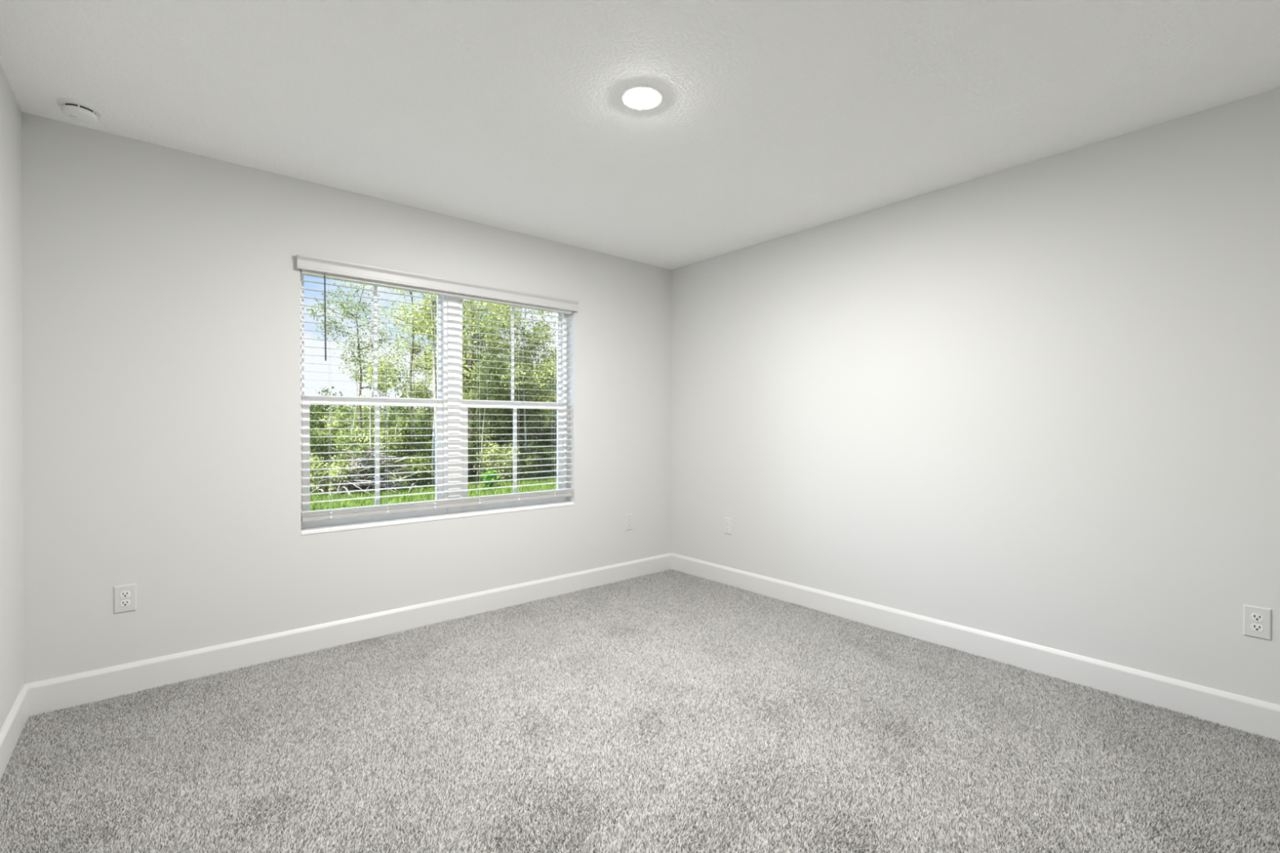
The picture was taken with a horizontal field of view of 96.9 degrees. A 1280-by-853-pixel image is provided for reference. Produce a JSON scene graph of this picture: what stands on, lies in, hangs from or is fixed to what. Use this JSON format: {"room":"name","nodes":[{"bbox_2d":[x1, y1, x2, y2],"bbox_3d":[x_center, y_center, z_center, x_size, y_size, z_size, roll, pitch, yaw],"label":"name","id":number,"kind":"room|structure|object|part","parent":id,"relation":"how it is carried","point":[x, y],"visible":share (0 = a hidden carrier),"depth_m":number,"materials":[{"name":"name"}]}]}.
{"room":"empty bedroom","nodes":[
{"label":"empty bedroom","id":0,"kind":"room"},
{"bbox_2d":[0,63,23,730],"bbox_3d":[-1.218,-0.084,0.635,0.200,2.560,4.187,0,0,-40],"label":"wall","id":1,"kind":"structure","parent":0,"point":[11,531],"depth_m":2.10,"materials":[{"name":"white paint"}]},
{"bbox_2d":[0,684,28,781],"bbox_3d":[-1.196,1.119,0.781,0.014,0.134,3.973,0,0,-40],"label":"baseboard","id":2,"kind":"structure","parent":1,"relation":"attached to","point":[18,716],"depth_m":2.07,"materials":[{"name":"white paint"}]},
{"bbox_2d":[21,111,671,684],"bbox_3d":[-1.185,-0.097,3.544,4.021,2.560,0.200,0,0,-40],"label":"wall","id":3,"kind":"structure","parent":0,"point":[161,285],"depth_m":2.73,"materials":[{"name":"white paint"}]},
{"bbox_2d":[113,583,136,613],"bbox_3d":[-2.264,0.757,2.493,0.074,0.119,0.008,0,0,-40],"label":"wall outlet","id":4,"kind":"object","parent":3,"relation":"attached to","point":[124,596],"visible":1,"depth_m":2.49,"materials":[{"name":"white plastic"}]},
{"bbox_2d":[120,600,130,606],"bbox_3d":[-2.263,0.776,2.492,0.034,0.028,0.004,0,0,-40],"label":"receptacle","id":5,"kind":"object","parent":4,"relation":"attached to","point":[122,602],"depth_m":2.49,"materials":[{"name":"white plastic"}]},
{"bbox_2d":[120,591,130,598],"bbox_3d":[-2.263,0.737,2.492,0.034,0.028,0.004,0,0,-40],"label":"receptacle","id":6,"kind":"object","parent":4,"relation":"attached to","point":[123,594],"depth_m":2.49,"materials":[{"name":"white plastic"}]},
{"bbox_2d":[23,552,671,716],"bbox_3d":[-1.116,1.108,3.468,3.621,0.134,0.014,0,0,-40],"label":"baseboard","id":7,"kind":"structure","parent":3,"relation":"attached to","point":[85,687],"depth_m":2.91,"materials":[{"name":"white paint"}]},
{"bbox_2d":[300,274,573,535],"bbox_3d":[-1.165,-0.159,3.540,1.688,1.436,0.177,0,0,-40],"label":"window","id":8,"kind":"structure","parent":3,"relation":"in","point":[447,399],"depth_m":3.53,"materials":[{"name":"plastic"}]},
{"bbox_3d":[-1.544,-0.488,3.306,0.766,0.704,0.026,0,0,-40],"label":"sash","id":9,"kind":"part","parent":8,"relation":"part of","materials":[{"name":"glass"}]},
{"bbox_3d":[-1.522,0.170,3.284,0.760,0.680,0.028,0,0,-40],"label":"sash","id":10,"kind":"part","parent":8,"relation":"part of","materials":[{"name":"white plastic"}]},
{"bbox_3d":[-1.533,-0.168,3.295,0.810,1.416,0.075,0,0,-40],"label":"frame","id":11,"kind":"part","parent":8,"relation":"part of","materials":[{"name":"white plastic"}]},
{"bbox_3d":[-1.522,0.169,3.283,0.688,0.586,0.004,0,0,-40],"label":"glass pane","id":12,"kind":"part","parent":8,"relation":"part of","materials":[{"name":"clear glass"}]},
{"bbox_2d":[296,253,578,522],"bbox_3d":[-1.114,-0.194,3.478,1.722,1.378,0.089,0,0,-40],"label":"window blind","id":13,"kind":"object","parent":8,"relation":"attached to","point":[308,265],"visible":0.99,"depth_m":3.32,"materials":[{"name":"grey plastic"}]},
{"bbox_3d":[-1.662,-0.161,3.037,0.001,1.272,0.040,0,0,-40],"label":"ladder cord","id":14,"kind":"part","parent":13,"relation":"part of","materials":[{"name":"white fabric"}]},
{"bbox_3d":[-1.442,-0.161,3.224,0.001,1.272,0.040,0,0,-40],"label":"ladder cord","id":15,"kind":"part","parent":13,"relation":"part of","materials":[{"name":"white fabric"}]},
{"bbox_3d":[-1.238,-0.162,3.398,0.001,1.272,0.040,0,0,-40],"label":"ladder cord","id":16,"kind":"part","parent":13,"relation":"part of","materials":[{"name":"white fabric"}]},
{"bbox_3d":[-1.127,0.484,3.495,1.672,0.024,0.036,0,0,-40],"label":"rail","id":17,"kind":"part","parent":13,"relation":"part of","materials":[{"name":"grey plastic"}]},
{"bbox_3d":[-1.022,-0.163,3.582,0.001,1.272,0.040,0,0,-40],"label":"ladder cord","id":18,"kind":"part","parent":13,"relation":"part of","materials":[{"name":"white fabric"}]},
{"bbox_3d":[-0.813,-0.164,3.760,0.001,1.272,0.040,0,0,-40],"label":"ladder cord","id":19,"kind":"part","parent":13,"relation":"part of","materials":[{"name":"white fabric"}]},
{"bbox_3d":[-1.151,0.549,3.527,1.688,0.020,0.134,0,0,-40],"label":"sill","id":20,"kind":"part","parent":8,"relation":"part of","materials":[{"name":"stone"}]},
{"bbox_3d":[-0.872,-0.490,3.878,0.756,0.704,0.026,0,0,-40],"label":"sash","id":21,"kind":"part","parent":8,"relation":"part of","materials":[{"name":"glass"}]},
{"bbox_3d":[-0.851,0.168,3.856,0.750,0.680,0.028,0,0,-40],"label":"sash","id":22,"kind":"part","parent":8,"relation":"part of","materials":[{"name":"white plastic"}]},
{"bbox_3d":[-0.861,-0.170,3.867,0.800,1.416,0.075,0,0,-40],"label":"frame","id":23,"kind":"part","parent":8,"relation":"part of","materials":[{"name":"white plastic"}]},
{"bbox_2d":[625,514,632,530],"bbox_3d":[-0.083,0.735,4.350,0.074,0.119,0.008,0,0,-40],"label":"wall outlet","id":24,"kind":"object","parent":3,"relation":"attached to","point":[628,517],"visible":1,"depth_m":4.35,"materials":[{"name":"white plastic"}]},
{"bbox_2d":[0,0,1279,270],"bbox_3d":[0.172,-1.320,1.945,3.621,0.100,3.987,0,0,-40],"label":"ceiling","id":25,"kind":"structure","parent":0,"point":[775,119],"depth_m":2.14,"materials":[{"name":"white paint"}]},
{"bbox_2d":[56,97,102,124],"bbox_3d":[-2.229,-1.247,2.255,0.129,0.048,0.129,0,0,30],"label":"smoke detector","id":26,"kind":"object","parent":25,"relation":"attached to","point":[77,110],"visible":1,"depth_m":2.23,"materials":[{"name":"white plastic"}]},
{"bbox_2d":[62,103,96,115],"bbox_3d":[-2.229,-1.254,2.255,0.094,0.007,0.094,0,0,-24],"label":"vent","id":27,"kind":"object","parent":26,"relation":"attached to","point":[87,108],"depth_m":2.22,"materials":[{"name":"white"}]},
{"bbox_2d":[619,84,664,111],"bbox_3d":[0.008,-1.267,2.193,0.174,0.007,0.174,0,0,-40],"label":"recessed light","id":28,"kind":"object","parent":25,"relation":"in","point":[637,97],"visible":1,"depth_m":2.18,"materials":[{"name":"white plastic"}]},
{"bbox_2d":[0,574,1279,852],"bbox_3d":[0.172,1.206,1.956,3.621,0.049,3.987,0,0,-40],"label":"floor","id":29,"kind":"structure","parent":0,"point":[103,836],"depth_m":1.85,"materials":[{"name":"grey carpet"}]},
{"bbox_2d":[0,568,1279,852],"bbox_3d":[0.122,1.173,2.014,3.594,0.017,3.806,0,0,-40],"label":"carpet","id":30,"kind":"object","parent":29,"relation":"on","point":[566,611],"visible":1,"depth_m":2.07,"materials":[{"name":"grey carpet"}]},
{"bbox_2d":[671,87,1279,705],"bbox_3d":[1.692,-0.095,3.112,0.200,2.560,4.187,0,0,-40],"label":"wall","id":31,"kind":"structure","parent":0,"point":[1037,402],"depth_m":2.73,"materials":[{"name":"white paint"}]},
{"bbox_2d":[724,517,732,534],"bbox_3d":[0.649,0.734,4.181,0.008,0.119,0.074,0,0,-40],"label":"wall outlet","id":32,"kind":"object","parent":31,"relation":"attached to","point":[727,522],"visible":1,"depth_m":4.18,"materials":[{"name":"white plastic"}]},
{"bbox_2d":[671,553,1279,742],"bbox_3d":[1.550,1.109,3.119,0.014,0.134,3.973,0,0,-40],"label":"baseboard","id":33,"kind":"structure","parent":31,"relation":"attached to","point":[1242,713],"depth_m":2.73,"materials":[{"name":"white paint"}]},
{"bbox_2d":[1243,604,1271,640],"bbox_3d":[2.362,0.749,2.169,0.008,0.119,0.074,0,0,-40],"label":"wall outlet","id":34,"kind":"object","parent":31,"relation":"attached to","point":[1257,620],"visible":1,"depth_m":2.17,"materials":[{"name":"white plastic"}]},
{"bbox_2d":[1250,623,1263,631],"bbox_3d":[2.361,0.769,2.168,0.004,0.028,0.034,0,0,-40],"label":"receptacle","id":35,"kind":"object","parent":34,"relation":"attached to","point":[1254,627],"depth_m":2.17,"materials":[{"name":"white plastic"}]},
{"bbox_2d":[1250,613,1263,622],"bbox_3d":[2.361,0.730,2.168,0.004,0.028,0.034,0,0,-40],"label":"receptacle","id":36,"kind":"object","parent":34,"relation":"attached to","point":[1255,617],"depth_m":2.17,"materials":[{"name":"white plastic"}]},
{"label":"outside","id":37,"kind":"structure","parent":0,"visible":0},
{"bbox_2d":[310,437,556,511],"bbox_3d":[-18.907,1.377,45.352,110.000,0.200,86.433,0,0,-40],"label":"ground","id":38,"kind":"structure","parent":37,"point":[541,469],"depth_m":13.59,"materials":[{"name":"green plant"}]},
{"bbox_2d":[310,404,328,455],"bbox_3d":[-9.829,0.277,15.238,2.478,2.371,2.827,0,0,-40],"label":"tree","id":39,"kind":"object","parent":38,"relation":"on","point":[315,406],"visible":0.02,"depth_m":15.39,"materials":[{"name":"green plant"}]},
{"bbox_2d":[310,429,333,443],"bbox_3d":[-7.456,0.157,12.289,0.857,2.636,1.264,0,0,24],"label":"sapling","id":40,"kind":"object","parent":38,"relation":"on","point":[317,434],"visible":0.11,"depth_m":12.44,"materials":[{"name":"green plant"}]},
{"bbox_2d":[311,404,345,463],"bbox_3d":[-7.209,0.423,13.236,0.704,2.098,1.115,0,0,-4],"label":"sapling","id":41,"kind":"object","parent":38,"relation":"on","point":[328,424],"visible":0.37,"depth_m":13.02,"materials":[{"name":"green plant"}]},
{"bbox_2d":[310,431,356,483],"bbox_3d":[-7.194,0.766,12.864,1.423,1.389,1.345,0,0,-19],"label":"bush","id":42,"kind":"object","parent":38,"relation":"on","point":[323,455],"visible":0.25,"depth_m":12.71,"materials":[{"name":"green plant"}]},
{"bbox_2d":[310,404,359,450],"bbox_3d":[-9.342,0.280,16.197,2.688,2.358,2.710,0,0,-40],"label":"tree","id":43,"kind":"object","parent":38,"relation":"on","point":[328,406],"visible":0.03,"depth_m":16.62,"materials":[{"name":"green plant"}]},
{"bbox_2d":[310,453,362,494],"bbox_3d":[-6.457,1.008,11.771,1.234,0.917,0.970,0,0,-13],"label":"bush","id":44,"kind":"object","parent":38,"relation":"on","point":[332,472],"visible":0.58,"depth_m":11.66,"materials":[{"name":"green plant"}]},
{"bbox_2d":[310,385,364,443],"bbox_3d":[-10.099,0.049,18.206,2.759,2.803,2.549,0,0,-44],"label":"tree","id":45,"kind":"object","parent":38,"relation":"on","point":[332,387],"visible":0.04,"depth_m":18.14,"materials":[{"name":"green plant"}]},
{"bbox_2d":[330,395,369,493],"bbox_3d":[-6.029,0.417,11.751,0.667,2.120,0.854,0,0,-40],"label":"tree","id":46,"kind":"object","parent":38,"relation":"on","point":[361,447],"visible":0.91,"depth_m":11.75,"materials":[{"name":"green plant"}]},
{"bbox_2d":[331,373,373,451],"bbox_3d":[-6.849,0.079,13.572,0.809,2.783,1.224,0,0,-40],"label":"sapling","id":47,"kind":"object","parent":38,"relation":"on","point":[347,406],"visible":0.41,"depth_m":13.55,"materials":[{"name":"green plant"}]},
{"bbox_2d":[306,281,412,462],"bbox_3d":[-6.494,-1.045,13.217,2.171,5.032,1.974,0,0,-40],"label":"slender tree","id":48,"kind":"object","parent":38,"relation":"on","point":[348,307],"visible":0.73,"depth_m":13.21,"materials":[{"name":"green plant"}]},
{"bbox_2d":[327,426,393,473],"bbox_3d":[-6.443,0.730,13.394,1.312,1.456,1.432,0,0,8],"label":"bush","id":49,"kind":"object","parent":38,"relation":"on","point":[362,430],"visible":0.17,"depth_m":13.12,"materials":[{"name":"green plant"}]},
{"bbox_2d":[312,406,411,471],"bbox_3d":[-8.086,0.414,16.869,2.994,2.082,3.026,0,0,-40],"label":"tree","id":50,"kind":"object","parent":38,"relation":"on","point":[368,411],"visible":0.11,"depth_m":16.51,"materials":[{"name":"green plant"}]},
{"bbox_2d":[325,449,404,492],"bbox_3d":[-5.936,0.983,12.231,1.580,0.964,1.349,0,0,-40],"label":"bush","id":51,"kind":"object","parent":38,"relation":"on","point":[367,472],"visible":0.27,"depth_m":12.13,"materials":[{"name":"green plant"}]},
{"bbox_2d":[310,443,422,497],"bbox_3d":[-5.837,0.885,12.072,2.322,1.072,1.973,0,0,-40],"label":"brush pile","id":52,"kind":"object","parent":38,"relation":"on","point":[368,455],"visible":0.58,"depth_m":11.90,"materials":[{"name":"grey wood"}]},
{"bbox_2d":[338,404,396,447],"bbox_3d":[-9.662,0.224,20.655,2.691,2.432,2.825,0,0,-38],"label":"tree","id":53,"kind":"object","parent":38,"relation":"on","point":[353,411],"visible":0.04,"depth_m":20.05,"materials":[{"name":"green plant"}]},
{"bbox_2d":[355,314,400,487],"bbox_3d":[-5.643,-0.524,12.152,1.296,4.000,0.646,0,0,23],"label":"tree","id":54,"kind":"object","parent":38,"relation":"on","point":[379,370],"visible":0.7,"depth_m":12.11,"materials":[{"name":"green plant"}]},
{"bbox_2d":[366,391,401,461],"bbox_3d":[-6.263,0.282,13.871,0.784,2.373,0.987,0,0,-40],"label":"sapling","id":55,"kind":"object","parent":38,"relation":"on","point":[389,432],"visible":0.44,"depth_m":13.81,"materials":[{"name":"green plant"}]},
{"bbox_2d":[351,288,436,453],"bbox_3d":[-6.185,-1.956,14.758,2.595,6.842,2.093,0,0,0],"label":"slender tree","id":56,"kind":"object","parent":38,"relation":"on","point":[400,291],"visible":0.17,"depth_m":14.84,"materials":[{"name":"green plant"}]},
{"bbox_2d":[367,405,432,471],"bbox_3d":[-7.244,0.358,17.479,2.567,2.189,3.241,0,0,-30],"label":"tree","id":57,"kind":"object","parent":38,"relation":"on","point":[405,431],"visible":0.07,"depth_m":16.94,"materials":[{"name":"green plant"}]},
{"bbox_2d":[381,393,419,484],"bbox_3d":[-5.725,0.343,13.605,0.861,2.251,1.205,0,0,-22],"label":"sapling","id":58,"kind":"object","parent":38,"relation":"on","point":[402,423],"visible":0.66,"depth_m":13.40,"materials":[{"name":"green plant"}]},
{"bbox_2d":[379,405,431,460],"bbox_3d":[-8.565,0.193,21.515,3.020,2.486,2.448,0,0,-32],"label":"tree","id":59,"kind":"object","parent":38,"relation":"on","point":[391,408],"visible":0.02,"depth_m":20.89,"materials":[{"name":"green plant"}]},
{"bbox_2d":[383,314,433,445],"bbox_3d":[-5.852,-0.674,14.359,0.819,4.280,1.317,0,0,26],"label":"sapling","id":60,"kind":"object","parent":38,"relation":"on","point":[409,374],"visible":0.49,"depth_m":14.20,"materials":[{"name":"green plant"}]},
{"bbox_2d":[386,431,432,478],"bbox_3d":[-5.587,0.771,13.944,1.370,1.372,1.446,0,0,0],"label":"bush","id":61,"kind":"object","parent":38,"relation":"on","point":[411,452],"visible":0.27,"depth_m":13.65,"materials":[{"name":"green plant"}]},
{"bbox_2d":[394,453,435,488],"bbox_3d":[-5.137,1.034,13.005,0.893,0.854,1.159,0,0,23],"label":"bush","id":62,"kind":"object","parent":38,"relation":"on","point":[415,468],"visible":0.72,"depth_m":12.84,"materials":[{"name":"green plant"}]},
{"bbox_2d":[410,346,434,445],"bbox_3d":[-5.420,-0.281,14.430,0.792,3.496,1.308,0,0,-22],"label":"sapling","id":63,"kind":"object","parent":38,"relation":"on","point":[421,393],"visible":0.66,"depth_m":14.35,"materials":[{"name":"green plant"}]},
{"bbox_2d":[381,293,476,432],"bbox_3d":[-5.746,-1.566,16.051,2.260,6.048,2.590,0,0,12],"label":"bushy tree","id":64,"kind":"object","parent":38,"relation":"on","point":[416,352],"visible":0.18,"depth_m":15.58,"materials":[{"name":"green plant"}]},
{"bbox_2d":[390,293,488,487],"bbox_3d":[-4.554,-1.698,13.143,2.085,6.339,1.833,0,0,16],"label":"tree","id":65,"kind":"object","parent":38,"relation":"on","point":[425,331],"visible":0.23,"depth_m":13.09,"materials":[{"name":"green plant"}]},
{"bbox_2d":[413,440,479,479],"bbox_3d":[-4.602,0.879,13.631,1.464,1.157,1.304,0,0,-14],"label":"bush","id":66,"kind":"object","parent":38,"relation":"on","point":[469,445],"visible":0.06,"depth_m":13.65,"materials":[{"name":"green plant"}]},
{"bbox_2d":[420,417,473,463],"bbox_3d":[-4.851,0.589,14.312,1.212,1.726,1.340,0,0,-4],"label":"bush","id":67,"kind":"object","parent":38,"relation":"on","point":[470,420],"visible":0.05,"depth_m":14.18,"materials":[{"name":"green plant"}]},
{"bbox_2d":[423,349,484,407],"bbox_3d":[-6.847,-0.899,21.500,2.491,4.670,2.837,0,0,29],"label":"tree","id":68,"kind":"object","parent":38,"relation":"on","point":[477,349],"visible":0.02,"depth_m":21.29,"materials":[{"name":"green plant"}]},
{"bbox_2d":[417,333,506,459],"bbox_3d":[-5.304,-0.740,17.489,2.988,4.385,2.625,0,0,40],"label":"tree","id":69,"kind":"object","parent":38,"relation":"on","point":[469,333],"visible":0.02,"depth_m":17.35,"materials":[{"name":"green plant"}]},
{"bbox_2d":[462,346,469,419],"bbox_3d":[-5.016,-0.513,15.292,0.950,3.951,1.171,0,0,-40],"label":"sapling","id":70,"kind":"object","parent":38,"relation":"on","point":[464,347],"visible":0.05,"depth_m":15.35,"materials":[{"name":"green plant"}]},
{"bbox_2d":[421,298,533,477],"bbox_3d":[-4.154,-1.190,15.138,3.459,5.307,2.613,0,0,15],"label":"bushy tree","id":71,"kind":"object","parent":38,"relation":"on","point":[483,391],"visible":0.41,"depth_m":14.96,"materials":[{"name":"green plant"}]},
{"bbox_2d":[467,435,498,478],"bbox_3d":[-4.506,0.817,15.269,1.193,1.263,1.089,0,0,15],"label":"bush","id":72,"kind":"object","parent":38,"relation":"on","point":[477,466],"visible":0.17,"depth_m":15.13,"materials":[{"name":"green plant"}]},
{"bbox_2d":[467,324,508,483],"bbox_3d":[-3.842,-0.537,14.173,1.128,4.007,0.693,0,0,6],"label":"sapling","id":73,"kind":"object","parent":38,"relation":"on","point":[498,390],"visible":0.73,"depth_m":14.11,"materials":[{"name":"green plant"}]},
{"bbox_2d":[480,470,499,489],"bbox_3d":[-3.389,1.226,12.841,0.398,0.467,0.450,0,0,-40],"label":"bush","id":74,"kind":"object","parent":38,"relation":"on","point":[489,477],"visible":0.79,"depth_m":12.79,"materials":[{"name":"green plant"}]},
{"bbox_2d":[465,346,518,458],"bbox_3d":[-6.076,-0.968,22.790,2.675,4.796,2.749,0,0,42],"label":"tree","id":75,"kind":"object","parent":38,"relation":"on","point":[486,346],"visible":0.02,"depth_m":23.23,"materials":[{"name":"green plant"}]},
{"bbox_2d":[472,441,519,482],"bbox_3d":[-3.604,0.917,14.208,1.168,1.082,1.436,0,0,-13],"label":"bush","id":76,"kind":"object","parent":38,"relation":"on","point":[501,464],"visible":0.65,"depth_m":14.01,"materials":[{"name":"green plant"}]},
{"bbox_2d":[462,355,529,466],"bbox_3d":[-5.198,-0.509,19.293,3.001,3.910,2.360,0,0,35],"label":"tree","id":77,"kind":"object","parent":38,"relation":"on","point":[491,356],"visible":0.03,"depth_m":19.20,"materials":[{"name":"green plant"}]},
{"bbox_2d":[484,302,511,460],"bbox_3d":[-3.688,-0.971,14.673,0.899,4.870,1.005,0,0,-40],"label":"sapling","id":78,"kind":"object","parent":38,"relation":"on","point":[502,423],"visible":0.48,"depth_m":14.73,"materials":[{"name":"green plant"}]},
{"bbox_2d":[462,302,556,469],"bbox_3d":[-3.876,-1.370,16.472,3.266,5.654,2.964,0,0,26],"label":"bushy tree","id":79,"kind":"object","parent":38,"relation":"on","point":[527,335],"visible":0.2,"depth_m":16.23,"materials":[{"name":"green plant"}]},
{"bbox_2d":[475,303,556,459],"bbox_3d":[-2.974,-1.413,14.863,2.682,5.753,1.790,0,0,-20],"label":"tree","id":80,"kind":"object","parent":38,"relation":"on","point":[516,321],"visible":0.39,"depth_m":14.67,"materials":[{"name":"green plant"}]},
{"bbox_2d":[497,424,539,475],"bbox_3d":[-3.463,0.653,15.814,1.186,1.588,1.306,0,0,35],"label":"bush","id":81,"kind":"object","parent":38,"relation":"on","point":[522,435],"visible":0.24,"depth_m":15.66,"materials":[{"name":"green plant"}]},
{"bbox_2d":[506,376,529,452],"bbox_3d":[-3.379,0.021,15.637,0.633,2.880,0.683,0,0,-40],"label":"sapling","id":82,"kind":"object","parent":38,"relation":"on","point":[510,424],"visible":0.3,"depth_m":15.59,"materials":[{"name":"green plant"}]},
{"bbox_2d":[498,337,556,444],"bbox_3d":[-3.936,-0.890,20.389,2.630,4.660,2.774,0,0,25],"label":"tree","id":83,"kind":"object","parent":38,"relation":"on","point":[553,384],"visible":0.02,"depth_m":20.01,"materials":[{"name":"green plant"}]},
{"bbox_2d":[506,427,551,471],"bbox_3d":[-3.031,0.744,16.322,1.170,1.402,1.469,0,0,23],"label":"bush","id":84,"kind":"object","parent":38,"relation":"on","point":[546,435],"visible":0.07,"depth_m":16.51,"materials":[{"name":"green plant"}]},
{"bbox_2d":[514,316,552,441],"bbox_3d":[-2.856,-0.840,15.722,1.104,4.600,0.903,0,0,-40],"label":"sapling","id":85,"kind":"object","parent":38,"relation":"on","point":[527,397],"visible":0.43,"depth_m":15.77,"materials":[{"name":"green plant"}]},
{"bbox_2d":[516,437,551,479],"bbox_3d":[-2.890,0.863,14.677,1.081,1.178,0.936,0,0,29],"label":"bush","id":86,"kind":"object","parent":38,"relation":"on","point":[530,450],"visible":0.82,"depth_m":14.57,"materials":[{"name":"green plant"}]},
{"bbox_2d":[514,309,556,476],"bbox_3d":[-2.720,-0.987,15.339,1.072,4.898,1.228,0,0,-40],"label":"sapling","id":87,"kind":"object","parent":38,"relation":"on","point":[526,368],"visible":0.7,"depth_m":15.30,"materials":[{"name":"green plant"}]},
{"bbox_2d":[519,337,556,448],"bbox_3d":[-2.524,-0.778,17.725,2.468,4.457,3.246,0,0,-40],"label":"bushy tree","id":88,"kind":"object","parent":38,"relation":"on","point":[555,355],"visible":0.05,"depth_m":17.61,"materials":[{"name":"green plant"}]},
{"bbox_2d":[520,353,556,450],"bbox_3d":[-3.554,-0.608,20.286,2.758,4.100,2.936,0,0,11],"label":"tree","id":89,"kind":"object","parent":38,"relation":"on","point":[546,442],"visible":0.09,"depth_m":19.93,"materials":[{"name":"green plant"}]},
{"bbox_2d":[531,361,556,419],"bbox_3d":[-4.140,-0.851,25.581,2.948,4.534,2.689,0,0,-45],"label":"tree","id":90,"kind":"object","parent":38,"relation":"on","point":[538,362],"visible":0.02,"depth_m":25.59,"materials":[{"name":"green plant"}]},
{"bbox_2d":[533,427,556,468],"bbox_3d":[-2.522,0.644,17.024,1.325,1.590,0.960,0,0,7],"label":"bush","id":91,"kind":"object","parent":38,"relation":"on","point":[553,436],"visible":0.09,"depth_m":16.90,"materials":[{"name":"green plant"}]},
{"bbox_2d":[535,440,556,479],"bbox_3d":[-2.171,0.920,15.194,1.318,1.063,1.142,0,0,-40],"label":"bush","id":92,"kind":"object","parent":38,"relation":"on","point":[553,461],"visible":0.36,"depth_m":15.12,"materials":[{"name":"green plant"}]},
{"bbox_2d":[539,370,556,457],"bbox_3d":[-2.358,-0.762,15.450,1.157,4.445,1.193,0,0,-40],"label":"sapling","id":93,"kind":"object","parent":38,"relation":"on","point":[548,389],"visible":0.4,"depth_m":15.28,"materials":[{"name":"green plant"}]}
]}

